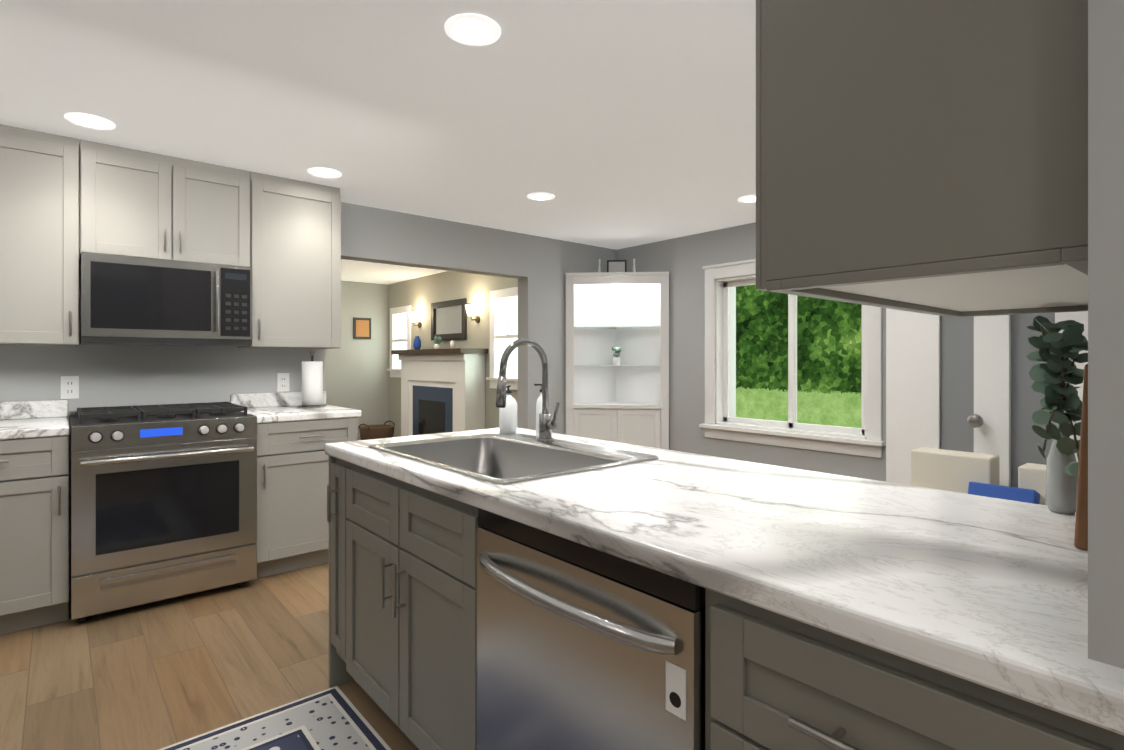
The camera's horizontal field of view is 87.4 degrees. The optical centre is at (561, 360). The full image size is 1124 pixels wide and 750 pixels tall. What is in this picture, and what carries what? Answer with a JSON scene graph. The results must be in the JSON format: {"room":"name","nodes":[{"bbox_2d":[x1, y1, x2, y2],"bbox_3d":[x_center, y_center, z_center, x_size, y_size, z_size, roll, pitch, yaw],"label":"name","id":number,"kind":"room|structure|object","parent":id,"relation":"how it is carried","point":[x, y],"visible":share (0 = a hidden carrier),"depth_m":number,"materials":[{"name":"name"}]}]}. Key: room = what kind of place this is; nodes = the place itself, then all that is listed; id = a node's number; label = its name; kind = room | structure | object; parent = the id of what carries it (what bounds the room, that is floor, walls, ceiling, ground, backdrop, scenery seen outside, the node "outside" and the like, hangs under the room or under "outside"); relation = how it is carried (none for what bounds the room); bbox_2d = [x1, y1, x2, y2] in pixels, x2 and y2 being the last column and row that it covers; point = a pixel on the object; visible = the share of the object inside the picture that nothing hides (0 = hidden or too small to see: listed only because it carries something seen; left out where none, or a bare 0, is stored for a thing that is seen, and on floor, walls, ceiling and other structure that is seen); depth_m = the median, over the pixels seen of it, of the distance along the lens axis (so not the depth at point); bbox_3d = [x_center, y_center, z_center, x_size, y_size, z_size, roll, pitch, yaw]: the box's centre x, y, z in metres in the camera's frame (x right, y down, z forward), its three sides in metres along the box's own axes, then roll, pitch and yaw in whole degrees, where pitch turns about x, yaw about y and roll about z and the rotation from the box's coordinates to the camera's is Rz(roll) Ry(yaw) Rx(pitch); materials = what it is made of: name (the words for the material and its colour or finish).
{"room":"kitchen","nodes":[
{"label":"kitchen","id":0,"kind":"room"},
{"bbox_2d":[0,440,418,749],"bbox_3d":[-0.558,1.255,3.592,9.500,0.100,11.600,0,0,-41],"label":"floor","id":1,"kind":"structure","parent":0,"point":[157,675],"depth_m":2.29,"materials":[{"name":"brown wood"}]},
{"bbox_2d":[0,422,69,634],"bbox_3d":[-2.649,0.773,2.702,0.587,0.864,0.620,0,0,-41],"label":"base cabinet","id":2,"kind":"object","parent":1,"relation":"on","point":[34,470],"depth_m":2.59,"materials":[{"name":"grey paint"}]},
{"bbox_2d":[0,416,69,435],"bbox_3d":[-2.821,0.321,2.550,1.047,0.040,0.629,0,0,-41],"label":"countertop","id":3,"kind":"structure","parent":2,"relation":"on","point":[38,425],"depth_m":2.66,"materials":[{"name":"white stone"}]},
{"bbox_2d":[69,402,256,622],"bbox_3d":[-2.095,0.728,3.097,0.756,0.954,0.728,0,0,-41],"label":"range","id":4,"kind":"object","parent":1,"relation":"on","point":[162,501],"visible":0.98,"depth_m":2.85,"materials":[{"name":"silver metal"}]},
{"bbox_2d":[158,686,390,749],"bbox_3d":[-0.611,1.202,1.295,0.800,0.008,1.600,0,0,-41],"label":"rug","id":5,"kind":"object","parent":1,"relation":"on","point":[332,718],"visible":1,"depth_m":1.90,"materials":[{"name":"white fabric"}]},
{"bbox_2d":[256,416,359,577],"bbox_3d":[-1.632,0.773,3.573,0.556,0.864,0.620,0,0,-41],"label":"base cabinet","id":6,"kind":"object","parent":1,"relation":"on","point":[293,463],"depth_m":3.30,"materials":[{"name":"grey paint"}]},
{"bbox_2d":[241,404,360,419],"bbox_3d":[-1.623,0.321,3.577,0.577,0.040,0.629,0,0,-41],"label":"countertop","id":7,"kind":"structure","parent":6,"relation":"on","point":[290,411],"depth_m":3.43,"materials":[{"name":"white stone"}]},
{"bbox_2d":[298,351,326,407],"bbox_3d":[-1.595,0.119,3.757,0.170,0.360,0.170,0,0,-41],"label":"paper towel holder","id":8,"kind":"object","parent":7,"relation":"on","point":[312,383],"visible":1,"depth_m":3.71,"materials":[{"name":"white paper"}]},
{"bbox_2d":[358,420,394,439],"bbox_3d":[-2.607,1.036,8.289,0.529,0.330,0.480,0,0,-41],"label":"wicker basket","id":9,"kind":"object","parent":1,"relation":"on","point":[376,431],"visible":0.77,"depth_m":8.12,"materials":[{"name":"brown wicker"}]},
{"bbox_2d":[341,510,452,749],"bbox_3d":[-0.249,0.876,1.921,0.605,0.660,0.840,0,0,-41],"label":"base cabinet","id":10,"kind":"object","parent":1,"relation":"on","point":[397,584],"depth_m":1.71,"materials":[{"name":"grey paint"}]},
{"bbox_2d":[391,348,488,436],"bbox_3d":[-1.629,0.532,7.613,0.386,1.340,1.860,0,0,-41],"label":"fireplace mantel","id":11,"kind":"object","parent":1,"relation":"on","point":[442,390],"visible":0.77,"depth_m":7.33,"materials":[{"name":"white wood"}]},
{"bbox_2d":[413,336,420,348],"bbox_3d":[-1.996,-0.234,8.114,0.106,0.190,0.106,0,0,34],"label":"vase","id":12,"kind":"object","parent":11,"relation":"on","point":[417,342],"depth_m":8.08,"materials":[{"name":"blue ceramic"}]},
{"bbox_2d":[433,336,441,348],"bbox_3d":[-1.626,-0.231,7.703,0.112,0.184,0.138,0,0,-20],"label":"potted plant","id":13,"kind":"object","parent":11,"relation":"on","point":[438,340],"depth_m":7.67,"materials":[{"name":"green plant"}]},
{"bbox_2d":[450,340,454,347],"bbox_3d":[-1.378,-0.194,7.393,0.060,0.110,0.057,0,0,-41],"label":"vase","id":14,"kind":"object","parent":11,"relation":"on","point":[452,343],"depth_m":7.37,"materials":[{"name":"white ceramic"}]},
{"bbox_2d":[453,502,696,749],"bbox_3d":[0.155,0.779,1.337,0.462,0.855,0.696,0,0,-41],"label":"dishwasher","id":15,"kind":"object","parent":1,"relation":"on","point":[507,584],"depth_m":1.16,"materials":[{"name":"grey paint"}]},
{"bbox_2d":[325,426,1123,741],"bbox_3d":[0.284,0.350,1.464,0.850,0.088,2.575,0,0,-41],"label":"countertop","id":16,"kind":"structure","parent":15,"relation":"on","point":[989,595],"depth_m":0.95,"materials":[{"name":"white stone"}]},
{"bbox_2d":[499,385,516,432],"bbox_3d":[-0.222,0.205,2.431,0.076,0.200,0.074,0,0,-41],"label":"soap dispenser","id":17,"kind":"object","parent":16,"relation":"on","point":[507,415],"depth_m":2.40,"materials":[{"name":"white plastic"}]},
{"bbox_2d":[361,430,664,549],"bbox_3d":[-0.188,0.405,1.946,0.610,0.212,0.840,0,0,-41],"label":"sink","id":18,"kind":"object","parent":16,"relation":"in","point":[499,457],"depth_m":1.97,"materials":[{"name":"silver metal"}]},
{"bbox_2d":[496,338,559,441],"bbox_3d":[-0.117,0.110,2.107,0.250,0.377,0.112,0,0,-41],"label":"faucet","id":19,"kind":"object","parent":16,"relation":"on","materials":[{"name":"silver metal"}]},
{"bbox_2d":[534,384,541,436],"bbox_3d":[-0.082,0.200,2.353,0.061,0.210,0.051,0,0,-41],"label":"dish soap bottle","id":20,"kind":"object","parent":16,"relation":"on","point":[539,401],"depth_m":2.34,"materials":[{"name":"white plastic"}]},
{"bbox_2d":[1026,315,1087,513],"bbox_3d":[0.974,0.107,1.156,0.180,0.398,0.111,0,0,-41],"label":"eucalyptus plant","id":21,"kind":"object","parent":16,"relation":"on","point":[1059,369],"visible":0.98,"depth_m":1.16,"materials":[{"name":"leaf"},{"name":"gray ceramic"}]},
{"bbox_2d":[1074,364,1087,549],"bbox_3d":[0.945,0.114,1.000,0.230,0.385,0.082,0,0,-41],"label":"cutting board","id":22,"kind":"object","parent":16,"relation":"on","point":[1081,533],"visible":0.15,"depth_m":0.95,"materials":[{"name":"brown wood"}]},
{"bbox_2d":[566,272,668,449],"bbox_3d":[0.500,0.204,5.349,0.687,2.000,0.687,0,0,-41],"label":"tall cabinet","id":23,"kind":"object","parent":1,"relation":"on","point":[626,400],"visible":0.73,"depth_m":5.47,"materials":[{"name":"white painted wood"},{"name":"glass"}]},
{"bbox_2d":[598,259,600,271],"bbox_3d":[0.349,-0.867,5.478,0.032,0.140,0.030,0,0,40],"label":"candlestick","id":24,"kind":"object","parent":23,"relation":"on","point":[599,260],"depth_m":5.47,"materials":[{"name":"silver ceramic"}]},
{"bbox_2d":[607,260,626,271],"bbox_3d":[0.509,-0.862,5.465,0.180,0.130,0.017,0,0,4],"label":"framed picture","id":25,"kind":"object","parent":23,"relation":"on","point":[616,265],"depth_m":5.46,"materials":[{"name":"black"}]},
{"bbox_2d":[612,347,621,364],"bbox_3d":[0.512,-0.041,5.426,0.117,0.173,0.105,0,0,-41],"label":"potted plant","id":26,"kind":"object","parent":23,"relation":"in","point":[616,353],"visible":1,"depth_m":5.41,"materials":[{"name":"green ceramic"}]},
{"bbox_2d":[632,259,635,271],"bbox_3d":[0.668,-0.867,5.454,0.032,0.140,0.030,0,0,40],"label":"candlestick","id":27,"kind":"object","parent":23,"relation":"on","point":[634,269],"depth_m":5.45,"materials":[{"name":"silver ceramic"}]},
{"bbox_2d":[697,590,1123,749],"bbox_3d":[0.642,0.777,0.881,0.605,0.860,0.620,0,0,-41],"label":"base cabinet","id":28,"kind":"object","parent":1,"relation":"on","point":[764,682],"depth_m":0.76,"materials":[{"name":"grey paint"}]},
{"bbox_2d":[910,447,1046,504],"bbox_3d":[1.725,0.805,2.335,0.730,0.800,0.780,0,0,-41],"label":"armchair","id":29,"kind":"object","parent":1,"relation":"on","point":[972,473],"visible":0.12,"depth_m":2.48,"materials":[{"name":"cream upholstery fabric"}]},
{"bbox_2d":[325,280,387,439],"bbox_3d":[-4.283,0.012,7.939,9.200,2.380,0.150,0,0,-41],"label":"wall","id":30,"kind":"structure","parent":0,"point":[356,374],"depth_m":8.92,"materials":[{"name":"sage green paint"}]},
{"bbox_2d":[353,317,370,338],"bbox_3d":[-3.021,-0.478,8.902,0.270,0.320,0.022,0,0,-41],"label":"frame","id":31,"kind":"object","parent":30,"relation":"attached to","point":[361,328],"visible":0.89,"depth_m":8.88,"materials":[{"name":"black"}]},
{"bbox_2d":[0,202,735,585],"bbox_3d":[-1.257,0.015,4.408,9.200,2.380,0.150,0,0,-41],"label":"wall","id":32,"kind":"structure","parent":0,"point":[119,375],"depth_m":4.21,"materials":[{"name":"grey paint"}]},
{"bbox_2d":[0,124,83,345],"bbox_3d":[-2.722,-0.582,2.817,0.628,1.017,0.350,0,0,-41],"label":"upper cabinet","id":33,"kind":"object","parent":32,"relation":"attached to","point":[65,201],"depth_m":2.80,"materials":[{"name":"grey paint"}]},
{"bbox_2d":[61,376,78,398],"bbox_3d":[-2.621,0.145,3.133,0.074,0.120,0.010,0,0,-41],"label":"electrical outlet","id":34,"kind":"object","parent":32,"relation":"attached to","point":[69,387],"visible":1,"depth_m":3.13,"materials":[{"name":"white plastic"}]},
{"bbox_2d":[0,392,325,419],"bbox_3d":[-2.510,0.256,3.219,2.390,0.090,0.018,0,0,-41],"label":"backsplash","id":35,"kind":"structure","parent":32,"relation":"attached to","point":[17,410],"depth_m":3.10,"materials":[{"name":"white stone"}]},
{"bbox_2d":[84,140,255,271],"bbox_3d":[-2.193,-0.810,3.271,0.760,0.562,0.350,0,0,-41],"label":"upper cabinet","id":36,"kind":"object","parent":32,"relation":"attached to","point":[137,203],"depth_m":3.12,"materials":[{"name":"grey paint"}]},
{"bbox_2d":[79,252,251,346],"bbox_3d":[-2.161,-0.304,3.234,0.754,0.442,0.449,0,0,-41],"label":"microwave","id":37,"kind":"object","parent":36,"relation":"attached to","point":[126,300],"visible":0.98,"depth_m":3.07,"materials":[{"name":"silver metal"}]},
{"bbox_2d":[277,373,288,391],"bbox_3d":[-1.812,0.145,3.826,0.074,0.120,0.010,0,0,-41],"label":"electrical outlet","id":38,"kind":"object","parent":32,"relation":"attached to","point":[282,382],"visible":1,"depth_m":3.82,"materials":[{"name":"white plastic"}]},
{"bbox_2d":[237,172,340,348],"bbox_3d":[-1.706,-0.583,3.688,0.517,1.017,0.350,0,0,-41],"label":"upper cabinet","id":39,"kind":"object","parent":32,"relation":"attached to","point":[296,281],"depth_m":3.56,"materials":[{"name":"grey paint"}]},
{"bbox_2d":[0,0,755,249],"bbox_3d":[0.955,-1.154,1.825,9.500,0.120,6.950,0,0,-41],"label":"ceiling","id":40,"kind":"structure","parent":0,"point":[615,124],"depth_m":2.46,"materials":[{"name":"white paint"}]},
{"bbox_2d":[64,113,115,129],"bbox_3d":[-2.159,-1.090,2.693,0.184,0.008,0.184,0,0,-41],"label":"recessed light","id":41,"kind":"object","parent":40,"relation":"in","point":[89,121],"visible":1,"depth_m":2.69,"materials":[{"name":"white plastic"}]},
{"bbox_2d":[308,168,340,177],"bbox_3d":[-1.385,-1.090,3.435,0.184,0.008,0.184,0,0,-41],"label":"recessed light","id":42,"kind":"object","parent":40,"relation":"in","point":[324,172],"visible":0.96,"depth_m":3.42,"materials":[{"name":"white plastic"}]},
{"bbox_2d":[445,13,500,45],"bbox_3d":[-0.295,-1.089,1.946,0.184,0.008,0.184,0,0,-41],"label":"recessed light","id":43,"kind":"object","parent":40,"relation":"in","point":[471,29],"visible":1,"depth_m":1.94,"materials":[{"name":"white plastic"}]},
{"bbox_2d":[527,192,554,200],"bbox_3d":[-0.141,-1.090,3.935,0.184,0.008,0.184,0,0,-41],"label":"recessed light","id":44,"kind":"object","parent":40,"relation":"in","point":[539,196],"visible":0.98,"depth_m":3.92,"materials":[{"name":"white plastic"}]},
{"bbox_2d":[738,195,755,202],"bbox_3d":[1.288,-1.090,3.987,0.184,0.008,0.184,0,0,-41],"label":"recessed light","id":45,"kind":"object","parent":40,"relation":"in","point":[748,199],"visible":0.69,"depth_m":4.00,"materials":[{"name":"white plastic"}]},
{"bbox_2d":[341,259,444,284],"bbox_3d":[-2.819,-1.237,6.230,9.500,0.120,4.650,0,0,-41],"label":"ceiling","id":46,"kind":"structure","parent":0,"point":[365,272],"depth_m":7.91,"materials":[{"name":"white paint"}]},
{"bbox_2d":[388,271,517,436],"bbox_3d":[-1.194,0.012,7.524,0.150,2.380,4.500,0,0,-41],"label":"wall","id":47,"kind":"structure","parent":0,"point":[419,295],"depth_m":7.76,"materials":[{"name":"beige paint"}]},
{"bbox_2d":[387,305,410,377],"bbox_3d":[-2.441,-0.269,8.812,0.060,1.060,0.720,0,0,-41],"label":"living room window","id":48,"kind":"structure","parent":47,"relation":"in","point":[400,330],"depth_m":8.86,"materials":[{"name":"white glass"}]},
{"bbox_2d":[409,312,421,327],"bbox_3d":[-2.081,-0.561,8.304,0.170,0.215,0.140,0,0,-41],"label":"sconce","id":49,"kind":"object","parent":47,"relation":"attached to","point":[413,316],"visible":0.98,"depth_m":8.26,"materials":[{"name":"white glass"}]},
{"bbox_2d":[431,298,466,340],"bbox_3d":[-1.496,-0.523,7.726,0.035,0.510,0.880,0,0,-41],"label":"mirror","id":50,"kind":"object","parent":47,"relation":"attached to","point":[449,320],"visible":0.94,"depth_m":7.69,"materials":[{"name":"black mirror"}]},
{"bbox_2d":[465,305,479,322],"bbox_3d":[-1.092,-0.560,7.150,0.170,0.215,0.140,0,0,-41],"label":"sconce","id":51,"kind":"object","parent":47,"relation":"attached to","point":[470,310],"visible":1,"depth_m":7.11,"materials":[{"name":"white glass"}]},
{"bbox_2d":[486,287,517,389],"bbox_3d":[-0.632,-0.242,6.701,0.060,1.150,0.760,0,0,-41],"label":"living room window","id":52,"kind":"structure","parent":47,"relation":"in","point":[503,319],"depth_m":6.78,"materials":[{"name":"white glass"}]},
{"bbox_2d":[616,222,885,481],"bbox_3d":[1.529,0.054,4.807,0.150,2.300,2.870,0,0,-41],"label":"wall","id":53,"kind":"structure","parent":0,"point":[683,260],"depth_m":5.10,"materials":[{"name":"grey paint"}]},
{"bbox_2d":[699,259,885,457],"bbox_3d":[1.726,-0.071,4.528,0.213,1.460,1.470,0,0,-41],"label":"window","id":54,"kind":"structure","parent":53,"relation":"in","point":[866,440],"depth_m":4.53,"materials":[{"name":"white wood"}]},
{"bbox_2d":[940,313,1054,487],"bbox_3d":[2.156,0.056,2.615,0.150,2.300,0.975,0,0,-41],"label":"wall","id":55,"kind":"structure","parent":0,"point":[956,377],"depth_m":2.76,"materials":[{"name":"grey paint"}]},
{"bbox_2d":[886,308,1087,486],"bbox_3d":[1.996,0.156,2.583,0.128,2.100,1.106,0,0,-41],"label":"door frame","id":56,"kind":"structure","parent":55,"relation":"attached to","point":[912,380],"depth_m":2.87,"materials":[{"name":"white"}]},
{"bbox_2d":[1088,0,1123,668],"bbox_3d":[0.879,-0.410,0.777,0.920,1.365,0.155,0,0,-41],"label":"wall","id":57,"kind":"structure","parent":0,"point":[1105,331],"depth_m":0.53,"materials":[{"name":"grey paint"}]},
{"bbox_2d":[756,0,1087,316],"bbox_3d":[0.691,-0.594,0.989,0.810,0.992,0.402,0,0,-41],"label":"upper cabinet","id":58,"kind":"object","parent":57,"relation":"attached to","point":[925,156],"visible":0.98,"depth_m":0.70,"materials":[{"name":"grey paint"}]},
{"label":"outside","id":59,"kind":"structure","parent":0,"visible":0},
{"bbox_2d":[736,285,861,427],"bbox_3d":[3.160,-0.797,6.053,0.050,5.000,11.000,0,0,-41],"label":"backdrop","id":60,"kind":"structure","parent":59,"point":[829,362],"depth_m":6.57,"materials":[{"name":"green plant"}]}
]}

